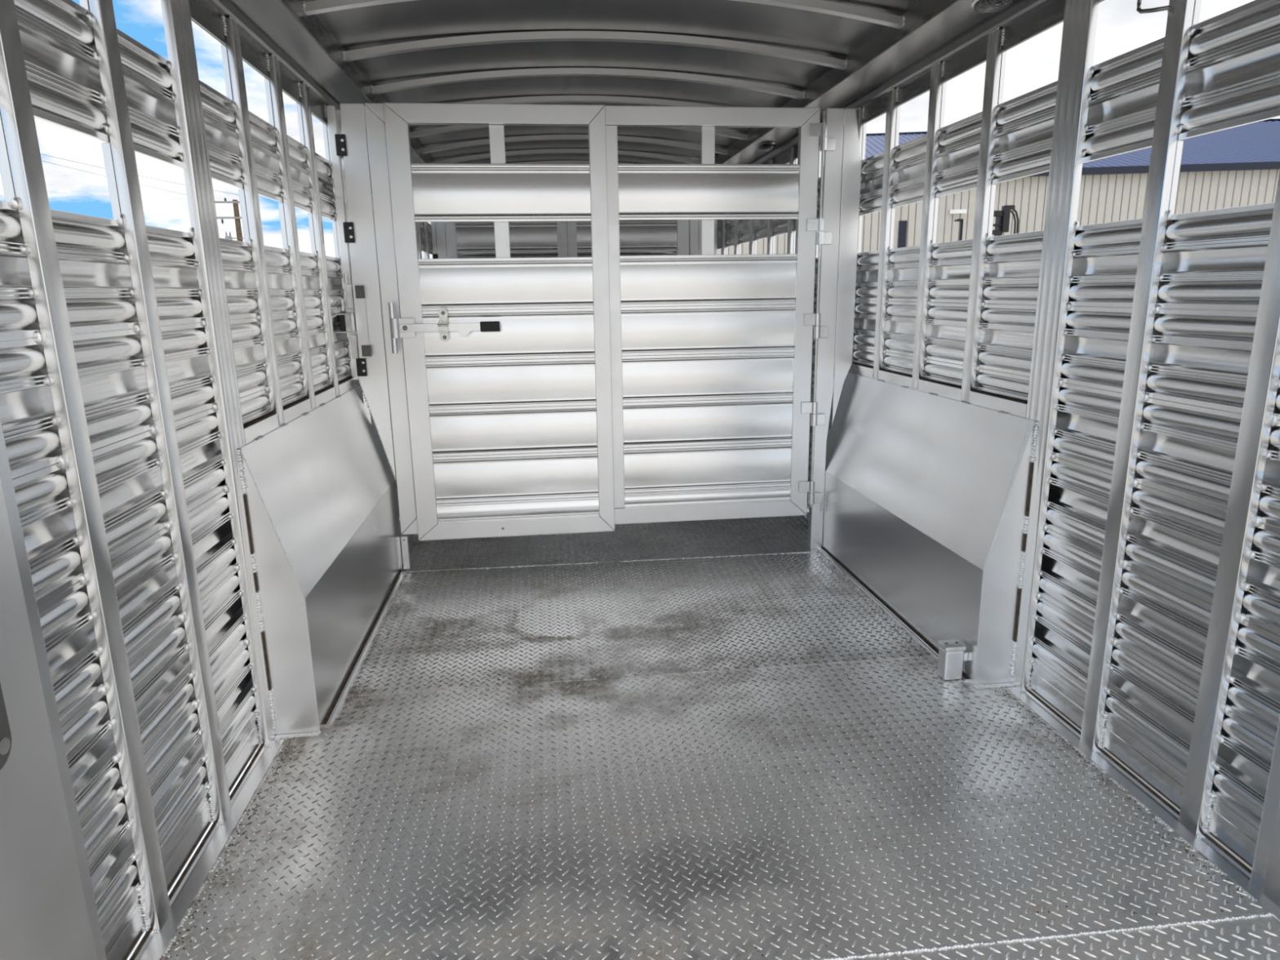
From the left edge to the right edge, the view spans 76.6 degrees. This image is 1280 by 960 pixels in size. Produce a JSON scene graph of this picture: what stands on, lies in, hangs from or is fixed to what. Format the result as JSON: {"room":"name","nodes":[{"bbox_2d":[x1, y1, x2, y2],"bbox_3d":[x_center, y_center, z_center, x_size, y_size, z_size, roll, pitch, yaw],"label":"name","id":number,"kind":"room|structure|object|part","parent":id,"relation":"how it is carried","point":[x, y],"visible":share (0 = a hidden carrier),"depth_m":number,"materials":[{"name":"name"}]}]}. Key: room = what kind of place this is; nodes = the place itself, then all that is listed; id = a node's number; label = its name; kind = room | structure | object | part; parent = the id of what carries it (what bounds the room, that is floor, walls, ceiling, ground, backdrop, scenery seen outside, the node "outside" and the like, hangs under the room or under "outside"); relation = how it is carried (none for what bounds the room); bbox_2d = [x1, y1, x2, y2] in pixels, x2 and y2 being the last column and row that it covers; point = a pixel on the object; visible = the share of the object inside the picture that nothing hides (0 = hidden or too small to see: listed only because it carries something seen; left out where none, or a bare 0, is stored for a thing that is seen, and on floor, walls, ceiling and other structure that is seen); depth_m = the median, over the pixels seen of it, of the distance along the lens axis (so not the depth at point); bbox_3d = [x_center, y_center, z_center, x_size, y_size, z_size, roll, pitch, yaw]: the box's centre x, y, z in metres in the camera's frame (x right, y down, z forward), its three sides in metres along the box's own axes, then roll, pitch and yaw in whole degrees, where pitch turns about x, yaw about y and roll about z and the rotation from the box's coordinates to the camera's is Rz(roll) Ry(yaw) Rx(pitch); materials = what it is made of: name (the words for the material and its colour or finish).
{"room":"cargo space","nodes":[
{"label":"cargo space","id":0,"kind":"room"},
{"bbox_2d":[0,0,437,959],"bbox_3d":[-1.244,-0.746,4.082,0.081,1.920,6.670,-2,13,-7],"label":"wall","id":1,"kind":"structure","parent":0,"point":[134,681],"depth_m":1.49,"materials":[{"name":"metal"}]},
{"bbox_2d":[0,683,11,769],"bbox_3d":[-0.833,0.275,1.013,0.012,0.220,0.100,-2,13,-7],"label":"door latch plate","id":2,"kind":"object","parent":1,"relation":"attached to","point":[5,731],"visible":1,"depth_m":1.06,"materials":[{"name":"metal"}]},
{"bbox_3d":[-0.906,-0.059,1.290,0.034,1.805,0.050,-2,13,-7],"label":"post","id":3,"kind":"part","parent":1,"relation":"part of","materials":[{"name":"metal"}]},
{"bbox_3d":[-0.944,-0.128,1.590,0.034,1.805,0.050,-2,13,-7],"label":"post","id":4,"kind":"part","parent":1,"relation":"part of","materials":[{"name":"metal"}]},
{"bbox_3d":[-0.887,0.785,1.632,0.051,0.014,0.977,-2,13,-7],"label":"floor rail","id":5,"kind":"part","parent":1,"relation":"part of","materials":[{"name":"metal"}]},
{"bbox_3d":[-0.978,-0.231,1.912,0.020,1.860,0.104,-2,13,-7],"label":"wide post","id":6,"kind":"part","parent":1,"relation":"part of","materials":[{"name":"metal"}]},
{"bbox_3d":[-1.256,0.104,4.325,0.010,0.085,6.580,-2,13,-7],"label":"kick plate","id":7,"kind":"part","parent":1,"relation":"part of","materials":[{"name":"metal"}]},
{"bbox_3d":[-1.032,-0.657,2.162,0.034,1.033,0.050,-2,13,-7],"label":"post","id":8,"kind":"part","parent":1,"relation":"part of","materials":[{"name":"metal"}]},
{"bbox_3d":[-1.073,-0.733,2.486,0.034,1.033,0.050,-2,13,-7],"label":"post","id":9,"kind":"part","parent":1,"relation":"part of","materials":[{"name":"metal"}]},
{"bbox_3d":[-1.076,-0.253,2.636,0.044,0.042,1.328,-2,13,-7],"label":"ledge rail","id":10,"kind":"part","parent":1,"relation":"part of","materials":[{"name":"metal"}]},
{"bbox_3d":[-1.111,-0.805,2.798,0.034,1.033,0.050,-2,13,-7],"label":"post","id":11,"kind":"part","parent":1,"relation":"part of","materials":[{"name":"metal"}]},
{"bbox_2d":[334,133,346,155],"bbox_3d":[-1.099,-1.230,2.975,0.036,0.074,0.013,-2,13,-7],"label":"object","id":12,"kind":"object","parent":1,"relation":"attached to","point":[340,141],"visible":1,"depth_m":2.97,"materials":[{"name":"black rubber"}]},
{"bbox_3d":[-1.151,-0.879,3.119,0.034,1.033,0.050,-2,13,-7],"label":"post","id":13,"kind":"part","parent":1,"relation":"part of","materials":[{"name":"metal"}]},
{"bbox_2d":[342,222,355,242],"bbox_3d":[-1.094,-0.930,3.045,0.036,0.074,0.013,-2,13,-7],"label":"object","id":14,"kind":"object","parent":1,"relation":"attached to","point":[348,231],"visible":1,"depth_m":3.04,"materials":[{"name":"black rubber"}]},
{"bbox_2d":[325,105,373,425],"bbox_3d":[-1.113,-0.789,3.119,0.055,1.200,0.048,-2,13,-7],"label":"door frame","id":15,"kind":"structure","parent":1,"relation":"attached to","point":[334,120],"depth_m":3.04,"materials":[{"name":"metal"}]},
{"bbox_2d":[334,273,371,358],"bbox_3d":[-1.098,-0.622,3.083,0.113,0.320,0.072,-2,13,-7],"label":"slam latch","id":16,"kind":"object","parent":1,"relation":"attached to","point":[347,322],"visible":0.99,"depth_m":3.10,"materials":[{"name":"metal"}]},
{"bbox_3d":[-1.128,-0.663,3.074,0.013,0.044,0.014,-2,13,-7],"label":"spring rod","id":17,"kind":"part","parent":16,"relation":"part of","materials":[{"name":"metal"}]},
{"bbox_3d":[-1.113,-0.762,3.068,0.011,0.040,0.012,-2,13,-7],"label":"spring rod","id":18,"kind":"part","parent":16,"relation":"part of","materials":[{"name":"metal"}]},
{"bbox_2d":[355,358,367,376],"bbox_3d":[-1.086,-0.442,3.159,0.036,0.074,0.013,-2,13,-7],"label":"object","id":19,"kind":"object","parent":1,"relation":"attached to","point":[361,363],"visible":1,"depth_m":3.16,"materials":[{"name":"black rubber"}]},
{"bbox_3d":[-1.403,-0.982,5.267,0.034,1.805,0.045,-2,13,-7],"label":"post","id":20,"kind":"part","parent":1,"relation":"part of","materials":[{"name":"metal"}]},
{"bbox_3d":[-1.449,-1.067,5.634,0.034,1.805,0.045,-2,13,-7],"label":"post","id":21,"kind":"part","parent":1,"relation":"part of","materials":[{"name":"metal"}]},
{"bbox_2d":[457,219,676,257],"bbox_3d":[-0.632,-1.582,7.426,2.120,1.934,0.026,-2,13,-7],"label":"wall","id":22,"kind":"structure","parent":0,"point":[517,255],"depth_m":7.30,"materials":[{"name":"metal"}]},
{"bbox_2d":[229,0,1019,164],"bbox_3d":[-0.242,-1.753,3.973,2.181,0.260,6.730,-2,13,-7],"label":"ceiling","id":23,"kind":"structure","parent":0,"point":[823,55],"depth_m":2.96,"materials":[{"name":"metal"}]},
{"bbox_3d":[-1.213,-1.645,3.898,0.107,0.039,6.630,-2,13,-7],"label":"cove panel","id":24,"kind":"part","parent":23,"relation":"part of","materials":[{"name":"metal"}]},
{"bbox_2d":[756,142,777,151],"bbox_3d":[0.679,-1.781,4.346,0.092,0.032,0.196,-2,13,-7],"label":"recessed light","id":25,"kind":"object","parent":23,"relation":"in","point":[767,146],"visible":1,"depth_m":4.30,"materials":[{"name":"metal"}]},
{"bbox_3d":[0.703,-1.741,4.115,0.152,0.023,6.630,-2,13,-7],"label":"cove panel","id":26,"kind":"part","parent":23,"relation":"part of","materials":[{"name":"metal"}]},
{"bbox_2d":[970,0,1016,14],"bbox_3d":[0.952,-1.274,2.162,0.092,0.032,0.196,-2,13,-7],"label":"recessed light","id":27,"kind":"object","parent":23,"relation":"in","point":[980,6],"visible":1,"depth_m":2.17,"materials":[{"name":"metal"}]},
{"bbox_2d":[126,445,1279,959],"bbox_3d":[-0.211,0.170,4.413,2.180,0.096,6.790,-2,13,-7],"label":"floor","id":28,"kind":"structure","parent":0,"point":[701,740],"depth_m":1.84,"materials":[{"name":"metal"}]},
{"bbox_2d":[237,386,407,739],"bbox_3d":[-0.973,0.146,2.689,0.153,0.775,1.381,-2,13,-7],"label":"wheel cover","id":29,"kind":"object","parent":28,"relation":"on","point":[320,487],"visible":1,"depth_m":2.29,"materials":[{"name":"metal"}]},
{"bbox_3d":[-0.909,0.299,2.049,0.112,0.764,0.003,-2,13,-7],"label":"plate","id":30,"kind":"part","parent":29,"relation":"part of","materials":[{"name":"metal"}]},
{"bbox_3d":[-0.991,-0.039,2.660,0.112,0.393,1.350,-2,13,-7],"label":"sloped panel","id":31,"kind":"part","parent":29,"relation":"part of","materials":[{"name":"metal"}]},
{"bbox_3d":[-0.930,0.334,2.752,0.003,0.378,1.353,-2,13,-7],"label":"panel","id":32,"kind":"part","parent":29,"relation":"part of","materials":[{"name":"metal"}]},
{"bbox_2d":[397,534,410,569],"bbox_3d":[-0.987,0.300,3.367,0.054,0.142,0.028,-2,13,-7],"label":"bracket","id":33,"kind":"object","parent":28,"relation":"on","point":[404,538],"visible":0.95,"depth_m":3.36,"materials":[{"name":"metal"}]},
{"bbox_3d":[-1.002,0.302,3.358,0.023,0.142,0.008,-2,13,-7],"label":"bracket plate","id":34,"kind":"part","parent":33,"relation":"part of","materials":[{"name":"metal"}]},
{"bbox_2d":[431,219,717,409],"bbox_3d":[-0.431,-1.124,5.802,1.990,1.808,0.050,-2,13,-7],"label":"gate","id":35,"kind":"object","parent":28,"relation":"on","point":[449,239],"visible":0.08,"depth_m":5.65,"materials":[{"name":"metal"}]},
{"bbox_3d":[-1.409,-1.449,5.615,0.029,1.056,0.030,-2,13,-7],"label":"plate","id":36,"kind":"part","parent":35,"relation":"part of","materials":[{"name":"metal"}]},
{"bbox_3d":[-1.359,-1.255,5.658,0.060,1.456,0.034,-2,13,-7],"label":"plate","id":37,"kind":"part","parent":35,"relation":"part of","materials":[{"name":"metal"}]},
{"bbox_3d":[0.393,-1.159,5.899,0.060,1.806,0.034,-2,13,-7],"label":"plate","id":38,"kind":"part","parent":35,"relation":"part of","materials":[{"name":"metal"}]},
{"bbox_3d":[0.485,-1.528,5.826,0.132,1.056,0.031,-2,13,-7],"label":"plate","id":39,"kind":"part","parent":35,"relation":"part of","materials":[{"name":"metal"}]},
{"bbox_3d":[-0.158,0.230,3.970,2.100,0.004,1.085,-2,13,-7],"label":"tread plate","id":40,"kind":"part","parent":28,"relation":"part of","materials":[{"name":"metal"}]},
{"bbox_3d":[-0.030,0.468,2.950,2.100,0.004,1.077,-2,13,-7],"label":"tread plate","id":41,"kind":"part","parent":28,"relation":"part of","materials":[{"name":"metal"}]},
{"bbox_3d":[0.101,0.712,1.900,2.100,0.004,1.105,-2,13,-7],"label":"tread plate","id":42,"kind":"part","parent":28,"relation":"part of","materials":[{"name":"metal"}]},
{"bbox_2d":[816,372,1037,688],"bbox_3d":[0.918,0.067,2.900,0.153,0.775,1.395,-2,13,-7],"label":"wheel cover","id":43,"kind":"object","parent":28,"relation":"on","point":[926,500],"visible":0.97,"depth_m":2.59,"materials":[{"name":"metal"}]},
{"bbox_3d":[0.878,0.272,2.956,0.003,0.353,1.367,-2,13,-7],"label":"panel","id":44,"kind":"part","parent":43,"relation":"part of","materials":[{"name":"metal"}]},
{"bbox_3d":[0.926,-0.106,2.876,0.112,0.418,1.364,-2,13,-7],"label":"sloped panel","id":45,"kind":"part","parent":43,"relation":"part of","materials":[{"name":"metal"}]},
{"bbox_3d":[1.014,0.220,2.256,0.112,0.764,0.003,-2,13,-7],"label":"plate","id":46,"kind":"part","parent":43,"relation":"part of","materials":[{"name":"metal"}]},
{"bbox_2d":[937,639,968,679],"bbox_3d":[0.916,0.528,2.378,0.074,0.108,0.054,-2,13,-7],"label":"tube","id":47,"kind":"object","parent":28,"relation":"on","point":[952,655],"visible":1,"depth_m":2.36,"materials":[{"name":"metal"}]},
{"bbox_3d":[0.181,0.862,1.257,2.100,0.004,0.278,-2,13,-7],"label":"tread plate","id":48,"kind":"part","parent":28,"relation":"part of","materials":[{"name":"metal"}]},
{"bbox_2d":[688,0,1279,921],"bbox_3d":[0.790,-0.832,4.316,0.081,1.920,6.670,-2,13,-7],"label":"wall","id":49,"kind":"structure","parent":0,"point":[1148,615],"depth_m":1.87,"materials":[{"name":"metal"}]},
{"bbox_2d":[339,102,835,534],"bbox_3d":[-0.166,-0.612,3.248,1.901,1.648,0.056,-2,13,-7],"label":"gate","id":50,"kind":"object","parent":49,"relation":"attached to","point":[747,455],"visible":0.98,"depth_m":3.29,"materials":[{"name":"metal"}]},
{"bbox_3d":[-1.056,-0.686,3.131,0.110,1.420,0.033,-2,13,-7],"label":"stepped plate","id":51,"kind":"part","parent":50,"relation":"part of","materials":[{"name":"metal"}]},
{"bbox_2d":[382,102,614,541],"bbox_3d":[-0.519,-0.579,3.182,0.806,1.660,0.037,-2,13,-7],"label":"gate leaf","id":52,"kind":"object","parent":50,"relation":"attached to","point":[548,468],"visible":1,"depth_m":3.18,"materials":[{"name":"metal"}]},
{"bbox_2d":[387,302,500,353],"bbox_3d":[-0.747,-0.588,3.114,0.416,0.190,0.042,-2,13,-7],"label":"latch","id":53,"kind":"object","parent":52,"relation":"attached to","point":[399,327],"visible":1,"depth_m":3.10,"materials":[{"name":"metal"}]},
{"bbox_3d":[-0.901,-0.583,3.104,0.075,0.074,0.006,-2,13,-7],"label":"mounting plate","id":54,"kind":"part","parent":53,"relation":"part of","materials":[{"name":"metal"}]},
{"bbox_3d":[-0.532,-1.354,3.002,0.803,0.068,0.034,-2,13,-7],"label":"rail","id":55,"kind":"part","parent":52,"relation":"part of","materials":[{"name":"metal"}]},
{"bbox_3d":[-0.524,-0.581,3.192,0.056,1.522,0.016,-2,13,-7],"label":"post","id":56,"kind":"part","parent":52,"relation":"part of","materials":[{"name":"metal"}]},
{"bbox_3d":[-0.508,0.195,3.365,0.803,0.070,0.034,-2,13,-7],"label":"rail","id":57,"kind":"part","parent":52,"relation":"part of","materials":[{"name":"metal"}]},
{"bbox_3d":[-0.154,-1.385,3.081,1.721,0.068,0.034,-2,13,-7],"label":"rail","id":58,"kind":"part","parent":50,"relation":"part of","materials":[{"name":"metal"}]},
{"bbox_3d":[-0.130,0.152,3.441,1.721,0.070,0.034,-2,13,-7],"label":"rail","id":59,"kind":"part","parent":50,"relation":"part of","materials":[{"name":"metal"}]},
{"bbox_3d":[0.276,-0.636,3.318,0.052,1.510,0.016,-2,13,-7],"label":"post","id":60,"kind":"part","parent":50,"relation":"part of","materials":[{"name":"metal"}]},
{"bbox_3d":[0.446,-1.470,7.184,0.034,1.825,0.045,-2,13,-7],"label":"post","id":61,"kind":"part","parent":49,"relation":"part of","materials":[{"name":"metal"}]},
{"bbox_3d":[0.610,-1.165,5.869,0.034,1.825,0.045,-2,13,-7],"label":"post","id":62,"kind":"part","parent":49,"relation":"part of","materials":[{"name":"metal"}]},
{"bbox_3d":[0.656,-1.079,5.501,0.034,1.825,0.045,-2,13,-7],"label":"post","id":63,"kind":"part","parent":49,"relation":"part of","materials":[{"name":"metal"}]},
{"bbox_3d":[0.705,-0.987,5.105,0.034,1.825,0.045,-2,13,-7],"label":"post","id":64,"kind":"part","parent":49,"relation":"part of","materials":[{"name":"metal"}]},
{"bbox_3d":[0.753,-0.897,4.718,0.034,1.825,0.045,-2,13,-7],"label":"post","id":65,"kind":"part","parent":49,"relation":"part of","materials":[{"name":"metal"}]},
{"bbox_3d":[0.800,-0.810,4.341,0.034,1.825,0.045,-2,13,-7],"label":"post","id":66,"kind":"part","parent":49,"relation":"part of","materials":[{"name":"metal"}]},
{"bbox_3d":[0.644,-0.199,5.732,0.051,0.014,4.180,-2,13,-7],"label":"floor rail","id":67,"kind":"part","parent":49,"relation":"part of","materials":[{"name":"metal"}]},
{"bbox_3d":[0.844,-0.729,3.995,0.034,1.825,0.050,-2,13,-7],"label":"post","id":68,"kind":"part","parent":49,"relation":"part of","materials":[{"name":"metal"}]},
{"bbox_2d":[807,107,861,549],"bbox_3d":[0.813,-0.578,3.389,0.157,1.808,0.047,-2,13,-7],"label":"door frame","id":69,"kind":"structure","parent":49,"relation":"attached to","point":[842,166],"depth_m":3.32,"materials":[{"name":"metal"}]},
{"bbox_3d":[0.773,-0.578,3.390,0.077,1.808,0.036,-2,13,-7],"label":"jamb plate","id":70,"kind":"part","parent":69,"relation":"part of","materials":[{"name":"metal"}]},
{"bbox_3d":[0.848,-0.847,3.337,0.078,1.262,0.034,-2,13,-7],"label":"jamb plate","id":71,"kind":"part","parent":69,"relation":"part of","materials":[{"name":"metal"}]},
{"bbox_3d":[0.907,-0.611,3.485,0.034,1.825,0.050,-2,13,-7],"label":"post","id":72,"kind":"part","parent":49,"relation":"part of","materials":[{"name":"metal"}]},
{"bbox_3d":[0.940,-0.915,3.089,0.034,1.053,0.050,-2,13,-7],"label":"post","id":73,"kind":"part","parent":49,"relation":"part of","materials":[{"name":"metal"}]},
{"bbox_3d":[0.982,-0.837,2.754,0.034,1.053,0.050,-2,13,-7],"label":"post","id":74,"kind":"part","parent":49,"relation":"part of","materials":[{"name":"metal"}]},
{"bbox_3d":[0.996,-0.338,2.866,0.044,0.042,1.346,-2,13,-7],"label":"ledge rail","id":75,"kind":"part","parent":49,"relation":"part of","materials":[{"name":"metal"}]},
{"bbox_3d":[1.024,-0.759,2.417,0.034,1.053,0.050,-2,13,-7],"label":"post","id":76,"kind":"part","parent":49,"relation":"part of","materials":[{"name":"metal"}]},
{"bbox_3d":[0.818,0.016,4.563,0.010,0.085,6.580,-2,13,-7],"label":"kick plate","id":77,"kind":"part","parent":49,"relation":"part of","materials":[{"name":"metal"}]},
{"bbox_3d":[1.069,-0.314,2.131,0.020,1.860,0.104,-2,13,-7],"label":"wide post","id":78,"kind":"part","parent":49,"relation":"part of","materials":[{"name":"metal"}]},
{"bbox_3d":[1.116,-0.223,1.815,0.034,1.825,0.050,-2,13,-7],"label":"post","id":79,"kind":"part","parent":49,"relation":"part of","materials":[{"name":"metal"}]},
{"bbox_3d":[1.128,0.702,1.855,0.051,0.014,0.960,-2,13,-7],"label":"floor rail","id":80,"kind":"part","parent":49,"relation":"part of","materials":[{"name":"metal"}]},
{"bbox_2d":[1136,0,1168,13],"bbox_3d":[1.069,-1.013,1.682,0.033,0.091,0.079,-9,15,-30],"label":"loop","id":81,"kind":"object","parent":49,"relation":"attached to","point":[1139,9],"visible":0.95,"depth_m":1.68,"materials":[{"name":"metal"}]},
{"bbox_3d":[1.155,-0.150,1.501,0.034,1.825,0.050,-2,13,-7],"label":"post","id":82,"kind":"part","parent":49,"relation":"part of","materials":[{"name":"metal"}]},
{"label":"outside","id":83,"kind":"structure","parent":0,"visible":0},
{"bbox_2d":[3,309,340,340],"bbox_3d":[-11.760,-20.814,97.116,500.000,0.050,500.000,-2,13,-7],"label":"ground","id":84,"kind":"structure","parent":83,"point":[339,309],"depth_m":43.90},
{"bbox_2d":[214,197,249,318],"bbox_3d":[-20.748,-10.993,41.343,3.000,6.530,0.440,-2,13,-7],"label":"utility pole","id":85,"kind":"object","parent":84,"relation":"on","point":[235,202],"visible":0.4,"depth_m":40.80,"materials":[{"name":"brown wood"}]},
{"bbox_2d":[43,160,186,195],"bbox_3d":[-28.625,-12.748,22.888,0.014,5.512,36.989,4,14,20],"label":"overhead wire","id":86,"kind":"object","parent":85,"relation":"attached to","point":[43,161],"visible":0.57,"depth_m":35.58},
{"bbox_2d":[43,154,238,195],"bbox_3d":[-23.171,-11.322,22.866,0.014,2.642,36.778,2,13,11],"label":"overhead wire","id":87,"kind":"object","parent":85,"relation":"attached to","point":[43,154],"visible":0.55,"depth_m":33.92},
{"bbox_3d":[-20.788,-13.927,40.605,3.000,0.090,0.100,-2,13,-7],"label":"cross arm","id":88,"kind":"part","parent":85,"relation":"part of"},
{"bbox_3d":[-20.330,-13.216,40.828,2.100,0.090,0.100,-2,13,-7],"label":"cross arm","id":89,"kind":"part","parent":85,"relation":"part of"},
{"bbox_2d":[902,204,1018,304],"bbox_3d":[6.110,-3.486,15.207,1.000,3.020,3.700,-2,13,-7],"label":"forklift","id":90,"kind":"object","parent":84,"relation":"on","point":[1002,217],"visible":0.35,"depth_m":14.16,"materials":[{"name":"black metal"}]},
{"bbox_3d":[5.754,-3.978,14.614,0.040,1.360,0.060,-2,13,-7],"label":"guard post","id":91,"kind":"part","parent":90,"relation":"part of","materials":[{"name":"metal"}]},
{"bbox_3d":[6.332,-3.328,14.522,0.070,2.820,0.150,-2,13,-7],"label":"mast rail","id":92,"kind":"part","parent":90,"relation":"part of","materials":[{"name":"metal"}]},
{"bbox_2d":[716,118,1279,311],"bbox_3d":[22.429,-13.813,43.600,40.590,9.690,28.771,1,13,7],"label":"metal building","id":93,"kind":"structure","parent":84,"relation":"on","point":[1238,166],"depth_m":30.79,"materials":[{"name":"beige"}]},
{"bbox_3d":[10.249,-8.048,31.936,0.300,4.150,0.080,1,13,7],"label":"door","id":94,"kind":"part","parent":93,"relation":"part of","materials":[{"name":"metal"}]},
{"bbox_2d":[948,208,967,213],"bbox_3d":[12.178,-10.289,31.070,0.620,0.150,0.250,1,13,7],"label":"wall light","id":95,"kind":"object","parent":93,"relation":"attached to","point":[950,211],"depth_m":30.96,"materials":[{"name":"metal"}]},
{"bbox_3d":[21.570,-14.985,36.040,42.818,3.845,23.426,-2,13,-7],"label":"roof panel","id":96,"kind":"part","parent":93,"relation":"part of","materials":[{"name":"blue metal"}]},
{"bbox_3d":[20.635,-11.402,29.565,40.300,0.250,0.120,1,13,7],"label":"eave trim","id":97,"kind":"part","parent":93,"relation":"part of","materials":[{"name":"white metal"}]}
]}

